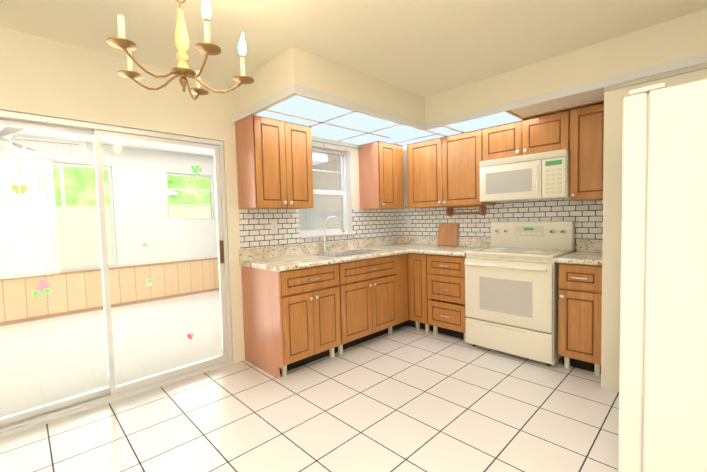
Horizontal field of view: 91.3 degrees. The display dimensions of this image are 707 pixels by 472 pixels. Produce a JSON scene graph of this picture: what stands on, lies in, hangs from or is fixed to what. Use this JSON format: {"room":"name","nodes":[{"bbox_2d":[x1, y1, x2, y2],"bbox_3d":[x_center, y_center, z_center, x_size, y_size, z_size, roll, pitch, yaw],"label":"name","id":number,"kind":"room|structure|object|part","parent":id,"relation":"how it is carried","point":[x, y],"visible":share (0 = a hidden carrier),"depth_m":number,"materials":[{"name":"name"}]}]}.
{"room":"kitchen","nodes":[
{"label":"kitchen","id":0,"kind":"room"},
{"bbox_2d":[0,290,221,416],"bbox_3d":[-2.616,1.160,4.153,7.800,0.080,3.400,-4,4,-44],"label":"floor","id":1,"kind":"structure","parent":0,"point":[142,370],"depth_m":3.56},
{"bbox_2d":[1,135,307,276],"bbox_3d":[-3.780,-0.138,5.255,7.800,2.460,0.150,-4,4,-44],"label":"wall","id":2,"kind":"structure","parent":0,"point":[149,183],"depth_m":5.56,"materials":[{"name":"white paint"}]},
{"bbox_2d":[1,160,118,275],"bbox_3d":[-4.777,-0.228,4.242,3.104,1.504,0.110,-4,4,-44],"label":"sunroom window","id":3,"kind":"structure","parent":2,"relation":"in","point":[64,221],"depth_m":5.01,"materials":[{"name":"white metal"}]},
{"bbox_2d":[0,152,59,279],"bbox_3d":[-4.970,-0.218,3.894,2.610,1.615,0.060,-4,4,-44],"label":"vertical blinds","id":4,"kind":"object","parent":3,"relation":"attached to","point":[5,242],"depth_m":4.55,"materials":[{"name":"white"}]},
{"bbox_2d":[0,257,219,325],"bbox_3d":[-3.697,0.788,5.239,7.500,0.610,0.021,-4,4,-44],"label":"wainscot","id":5,"kind":"structure","parent":2,"relation":"attached to","point":[32,313],"depth_m":5.14,"materials":[{"name":"brown wood"}]},
{"bbox_2d":[165,173,215,220],"bbox_3d":[-2.868,-0.677,6.086,0.834,0.804,0.110,-4,4,-44],"label":"sunroom window","id":6,"kind":"structure","parent":2,"relation":"in","point":[211,205],"depth_m":6.10,"materials":[{"name":"white metal"}]},
{"bbox_2d":[0,27,359,362],"bbox_3d":[-1.751,-0.050,2.487,8.750,2.460,0.150,-4,4,-44],"label":"wall","id":7,"kind":"structure","parent":0,"point":[41,76],"depth_m":2.47,"materials":[{"name":"beige paint"}]},
{"bbox_2d":[0,119,227,426],"bbox_3d":[-1.792,0.205,2.445,1.757,1.884,0.092,-4,4,-44],"label":"door","id":8,"kind":"structure","parent":7,"relation":"in","point":[113,387],"depth_m":2.47,"materials":[{"name":"glass"}]},
{"bbox_2d":[22,134,34,157],"bbox_3d":[-2.090,-0.610,2.217,0.060,0.218,0.023,-4,4,-44],"label":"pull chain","id":9,"kind":"object","parent":8,"relation":"attached to","point":[32,154],"depth_m":2.22,"materials":[{"name":"white"}]},
{"bbox_2d":[32,280,49,297],"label":"flower","id":10,"kind":"object","parent":8,"relation":"on","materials":[{"name":"pink"}]},
{"bbox_3d":[-2.113,0.227,2.178,0.923,1.884,0.030,-4,4,-44],"label":"fixed sliding door panel","id":11,"kind":"part","parent":8,"relation":"part of","materials":[{"name":"glass"}]},
{"bbox_2d":[0,110,232,436],"bbox_3d":[-1.797,0.204,2.450,1.819,1.956,0.110,-4,4,-44],"label":"door frame","id":12,"kind":"structure","parent":7,"relation":"attached to","point":[54,414],"depth_m":2.52,"materials":[{"name":"white metal"}]},
{"bbox_2d":[235,115,313,208],"bbox_3d":[-0.698,-0.630,3.140,0.592,0.760,0.356,-4,4,-44],"label":"upper cabinet","id":13,"kind":"object","parent":7,"relation":"attached to","point":[274,163],"visible":1,"depth_m":2.99,"materials":[{"name":"brown wood"}]},
{"bbox_2d":[239,209,398,248],"bbox_3d":[-0.200,-0.120,3.881,2.279,0.360,0.008,-4,4,-44],"label":"wall tiles","id":14,"kind":"structure","parent":7,"relation":"attached to","point":[255,227],"depth_m":3.46,"materials":[{"name":"white tile"}]},
{"bbox_2d":[271,222,277,233],"bbox_3d":[-0.761,-0.076,3.327,0.070,0.114,0.006,-4,4,-44],"label":"outlet","id":15,"kind":"object","parent":14,"relation":"attached to","point":[274,227],"visible":1,"depth_m":3.32,"materials":[{"name":"white plastic"}]},
{"bbox_2d":[299,145,353,237],"bbox_3d":[-0.332,-0.482,3.825,0.764,0.974,0.165,-4,4,-44],"label":"kitchen window","id":16,"kind":"structure","parent":7,"relation":"in","point":[345,189],"depth_m":4.03,"materials":[{"name":"white"}]},
{"bbox_2d":[312,140,359,149],"bbox_3d":[-0.260,-0.992,3.767,0.933,0.054,0.020,-4,4,-44],"label":"curtain rod","id":17,"kind":"object","parent":7,"relation":"attached to","point":[336,144],"visible":0.67,"depth_m":3.83,"materials":[{"name":"grey metal"}]},
{"bbox_2d":[358,141,402,208],"bbox_3d":[0.339,-0.705,4.146,0.415,0.760,0.356,-4,4,-44],"label":"upper cabinet","id":18,"kind":"object","parent":7,"relation":"attached to","point":[380,174],"visible":1,"depth_m":4.02,"materials":[{"name":"brown wood"}]},
{"bbox_2d":[0,326,618,471],"bbox_3d":[-0.074,1.297,0.142,7.750,0.080,5.600,-4,4,-44],"label":"floor","id":19,"kind":"structure","parent":0,"point":[407,399],"depth_m":2.16,"materials":[{"name":"white tile"}]},
{"bbox_2d":[0,363,232,438],"bbox_3d":[-1.772,1.222,2.500,1.825,0.080,0.150,-4,4,-44],"label":"threshold","id":20,"kind":"object","parent":19,"relation":"on","point":[108,403],"visible":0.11,"depth_m":2.43,"materials":[{"name":"white metal"}]},
{"bbox_2d":[241,263,340,378],"bbox_3d":[-0.546,0.685,3.114,0.632,0.870,0.654,-4,4,-44],"label":"base cabinet","id":21,"kind":"object","parent":19,"relation":"on","point":[311,321],"depth_m":2.88,"materials":[{"name":"brown wood"}]},
{"bbox_3d":[-0.778,0.701,2.913,0.018,0.869,0.620,-4,4,-44],"label":"base cabinet end panel","id":22,"kind":"part","parent":21,"relation":"part of","materials":[{"name":"brown wood"}]},
{"bbox_2d":[334,252,397,354],"bbox_3d":[-0.021,0.646,3.624,0.826,0.870,0.654,-4,4,-44],"label":"base cabinet","id":23,"kind":"object","parent":19,"relation":"on","point":[368,299],"visible":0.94,"depth_m":3.38,"materials":[{"name":"brown wood"}]},
{"bbox_2d":[238,216,417,271],"bbox_3d":[0.035,0.085,3.639,2.298,0.607,0.690,-4,4,-44],"label":"countertop","id":24,"kind":"structure","parent":23,"relation":"on","point":[300,256],"depth_m":3.46,"materials":[{"name":"beige stone"}]},
{"bbox_2d":[328,252,367,256],"bbox_3d":[-0.032,0.303,3.582,0.739,0.180,0.429,-4,4,-44],"label":"sink","id":25,"kind":"object","parent":24,"relation":"in","point":[340,254],"depth_m":3.81,"materials":[{"name":"white metal"}]},
{"bbox_2d":[392,253,415,330],"bbox_3d":[0.556,0.604,4.208,0.814,0.869,0.618,-4,4,-44],"label":"base cabinet","id":26,"kind":"object","parent":19,"relation":"on","point":[402,274],"depth_m":3.81,"materials":[{"name":"brown wood"}]},
{"bbox_3d":[0.625,0.564,3.868,0.020,0.759,0.034,-4,4,-44],"label":"base cabinet corner filler","id":27,"kind":"part","parent":26,"relation":"part of","materials":[{"name":"brown wood"}]},
{"bbox_2d":[409,253,433,332],"bbox_3d":[0.922,0.606,3.971,0.620,0.870,0.228,-4,4,-44],"label":"base cabinet","id":28,"kind":"object","parent":19,"relation":"on","point":[418,273],"visible":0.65,"depth_m":3.75,"materials":[{"name":"brown wood"}]},
{"bbox_2d":[410,237,490,256],"bbox_3d":[1.077,0.106,3.741,0.665,0.140,0.615,-4,4,-44],"label":"countertop","id":29,"kind":"structure","parent":28,"relation":"on","point":[424,245],"depth_m":3.85,"materials":[{"name":"beige stone"}]},
{"bbox_2d":[437,224,458,245],"bbox_3d":[1.123,-0.013,4.111,0.022,0.260,0.260,8,-5,-44],"label":"cutting board","id":30,"kind":"object","parent":29,"relation":"on","point":[447,234],"visible":0.98,"depth_m":4.10,"materials":[{"name":"brown wood"}]},
{"bbox_2d":[427,254,466,342],"bbox_3d":[1.148,0.613,3.714,0.654,0.870,0.452,-4,4,-44],"label":"drawers","id":31,"kind":"object","parent":19,"relation":"on","point":[446,293],"visible":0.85,"depth_m":3.51,"materials":[{"name":"brown wood"}]},
{"bbox_2d":[464,221,574,365],"bbox_3d":[1.537,0.467,3.235,0.708,1.190,0.762,-4,4,-44],"label":"range","id":32,"kind":"object","parent":19,"relation":"on","point":[511,289],"visible":1,"depth_m":3.05,"materials":[{"name":"beige metal"}]},
{"bbox_2d":[558,263,601,376],"bbox_3d":[1.961,0.634,2.878,0.654,0.870,0.305,-4,4,-44],"label":"base cabinet","id":33,"kind":"object","parent":19,"relation":"on","point":[579,312],"visible":0.81,"depth_m":2.68,"materials":[{"name":"brown wood"}]},
{"bbox_2d":[554,240,601,265],"bbox_3d":[1.940,0.129,2.853,0.665,0.140,0.325,-4,4,-44],"label":"countertop","id":34,"kind":"structure","parent":33,"relation":"on","point":[587,252],"depth_m":2.86,"materials":[{"name":"beige stone"}]},
{"bbox_2d":[618,79,706,471],"bbox_3d":[1.774,0.245,1.552,0.830,1.788,0.885,-4,4,-44],"label":"refrigerator","id":35,"kind":"object","parent":19,"relation":"on","point":[663,368],"visible":1,"depth_m":1.44,"materials":[{"name":"white metal"}]},
{"bbox_2d":[307,160,341,229],"bbox_3d":[0.146,-0.307,6.697,0.150,2.460,3.250,-4,4,-44],"label":"wall","id":36,"kind":"structure","parent":0,"point":[323,202],"depth_m":7.32,"materials":[{"name":"white"}]},
{"bbox_2d":[0,0,706,164],"bbox_3d":[-1.017,-1.293,1.530,8.900,0.120,9.300,-4,4,-44],"label":"ceiling","id":37,"kind":"structure","parent":0,"point":[424,48],"depth_m":2.17,"materials":[{"name":"beige paint"}]},
{"bbox_2d":[0,126,78,151],"bbox_3d":[-3.419,-1.048,3.346,1.189,0.469,1.223,-4,4,-44],"label":"ceiling fan","id":38,"kind":"object","parent":37,"relation":"hanging from","point":[7,139],"depth_m":3.33,"materials":[{"name":"white"}]},
{"bbox_2d":[106,0,253,99],"bbox_3d":[-0.744,-0.938,1.508,0.592,0.598,0.573,-4,4,-44],"label":"chandelier","id":39,"kind":"object","parent":37,"relation":"hanging from","point":[183,71],"visible":1,"depth_m":1.51,"materials":[{"name":"brown metal"}]},
{"bbox_2d":[253,0,268,4],"bbox_3d":[-0.525,-1.245,1.702,0.300,0.015,0.200,-4,4,-44],"label":"ceiling vent","id":40,"kind":"object","parent":37,"relation":"in","point":[263,2],"visible":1,"depth_m":1.84,"materials":[{"name":"white"}]},
{"bbox_2d":[231,41,604,129],"bbox_3d":[0.340,-1.168,2.709,1.588,0.313,2.405,-4,4,-44],"label":"soffit","id":41,"kind":"object","parent":37,"relation":"attached to","point":[291,71],"visible":0.96,"depth_m":2.72,"materials":[{"name":"beige paint"}]},
{"bbox_2d":[253,88,603,150],"bbox_3d":[0.611,-1.046,2.976,2.280,0.012,2.405,-4,4,-44],"label":"ceiling panels","id":42,"kind":"object","parent":41,"relation":"attached to","point":[321,119],"visible":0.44,"depth_m":3.11,"materials":[{"name":"plastic"}]},
{"bbox_2d":[403,150,407,205],"bbox_3d":[1.545,-0.189,3.826,0.150,2.440,2.520,-4,4,-44],"label":"wall","id":43,"kind":"structure","parent":0,"point":[405,176],"depth_m":4.56,"materials":[{"name":"beige paint"}]},
{"bbox_2d":[383,144,408,209],"bbox_3d":[0.627,-0.724,4.385,0.328,0.760,0.415,-4,4,-44],"label":"cabinet filler","id":44,"kind":"object","parent":43,"relation":"attached to","point":[407,177],"visible":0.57,"depth_m":4.14,"materials":[{"name":"brown wood"}]},
{"bbox_2d":[408,129,495,207],"bbox_3d":[1.081,-0.711,3.898,0.356,0.760,0.910,-4,4,-44],"label":"upper cabinet","id":45,"kind":"object","parent":43,"relation":"attached to","point":[444,171],"visible":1,"depth_m":3.75,"materials":[{"name":"brown wood"}]},
{"bbox_2d":[446,205,485,215],"bbox_3d":[1.246,-0.277,3.833,0.140,0.107,0.408,-4,4,-44],"label":"paper towel holder","id":46,"kind":"object","parent":45,"relation":"attached to","point":[450,210],"visible":1,"depth_m":3.81,"materials":[{"name":"brown wood"}]},
{"bbox_2d":[399,199,602,250],"bbox_3d":[1.455,0.028,3.819,0.008,0.812,2.394,-4,4,-44],"label":"subway tile","id":47,"kind":"structure","parent":43,"relation":"attached to","point":[586,217],"depth_m":3.63,"materials":[{"name":"white tile"}]},
{"bbox_2d":[406,218,410,226],"bbox_3d":[0.723,-0.174,4.548,0.006,0.114,0.070,-4,4,-44],"label":"outlet","id":48,"kind":"object","parent":47,"relation":"attached to","point":[408,222],"visible":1,"depth_m":4.54,"materials":[{"name":"white plastic"}]},
{"bbox_2d":[483,110,569,160],"bbox_3d":[1.659,-0.911,3.287,0.356,0.330,0.760,-4,4,-44],"label":"upper cabinet","id":49,"kind":"object","parent":43,"relation":"attached to","point":[546,133],"visible":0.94,"depth_m":3.14,"materials":[{"name":"brown wood"}]},
{"bbox_2d":[479,149,569,201],"bbox_3d":[1.645,-0.543,3.283,0.416,0.400,0.756,-4,4,-44],"label":"microwave","id":50,"kind":"object","parent":49,"relation":"attached to","point":[539,176],"visible":1,"depth_m":3.10,"materials":[{"name":"beige"}]},
{"bbox_2d":[570,103,603,200],"bbox_3d":[2.037,-0.686,2.914,0.356,0.760,0.303,-4,4,-44],"label":"upper cabinet","id":51,"kind":"object","parent":43,"relation":"attached to","point":[586,148],"visible":0.73,"depth_m":2.83,"materials":[{"name":"brown wood"}]},
{"bbox_2d":[601,9,706,391],"bbox_3d":[3.137,-0.115,1.550,0.740,2.440,3.195,-4,4,-44],"label":"wall","id":52,"kind":"structure","parent":0,"point":[685,36],"depth_m":2.36,"materials":[{"name":"beige paint"}]},
{"bbox_2d":[604,52,706,91],"bbox_3d":[2.146,-1.032,1.958,0.016,0.090,1.195,-4,4,-44],"label":"trim","id":53,"kind":"structure","parent":52,"relation":"attached to","point":[672,66],"depth_m":2.19,"materials":[{"name":"grey wood"}]},
{"label":"outside","id":54,"kind":"structure","parent":0,"visible":0},
{"bbox_2d":[2,163,209,206],"bbox_3d":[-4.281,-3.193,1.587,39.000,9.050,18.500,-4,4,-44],"label":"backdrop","id":55,"kind":"structure","parent":54,"point":[90,189],"depth_m":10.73,"materials":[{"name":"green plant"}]},
{"bbox_3d":[-14.630,1.049,13.290,50.000,0.070,26.450,-4,4,-44],"label":"ground","id":56,"kind":"structure","parent":54,"visible":0},
{"bbox_2d":[0,205,210,268],"bbox_3d":[-6.584,0.132,8.884,20.500,1.800,0.050,-4,4,-44],"label":"fence","id":57,"kind":"object","parent":56,"relation":"on","point":[73,252],"depth_m":8.66,"materials":[{"name":"white wood"}]}
]}

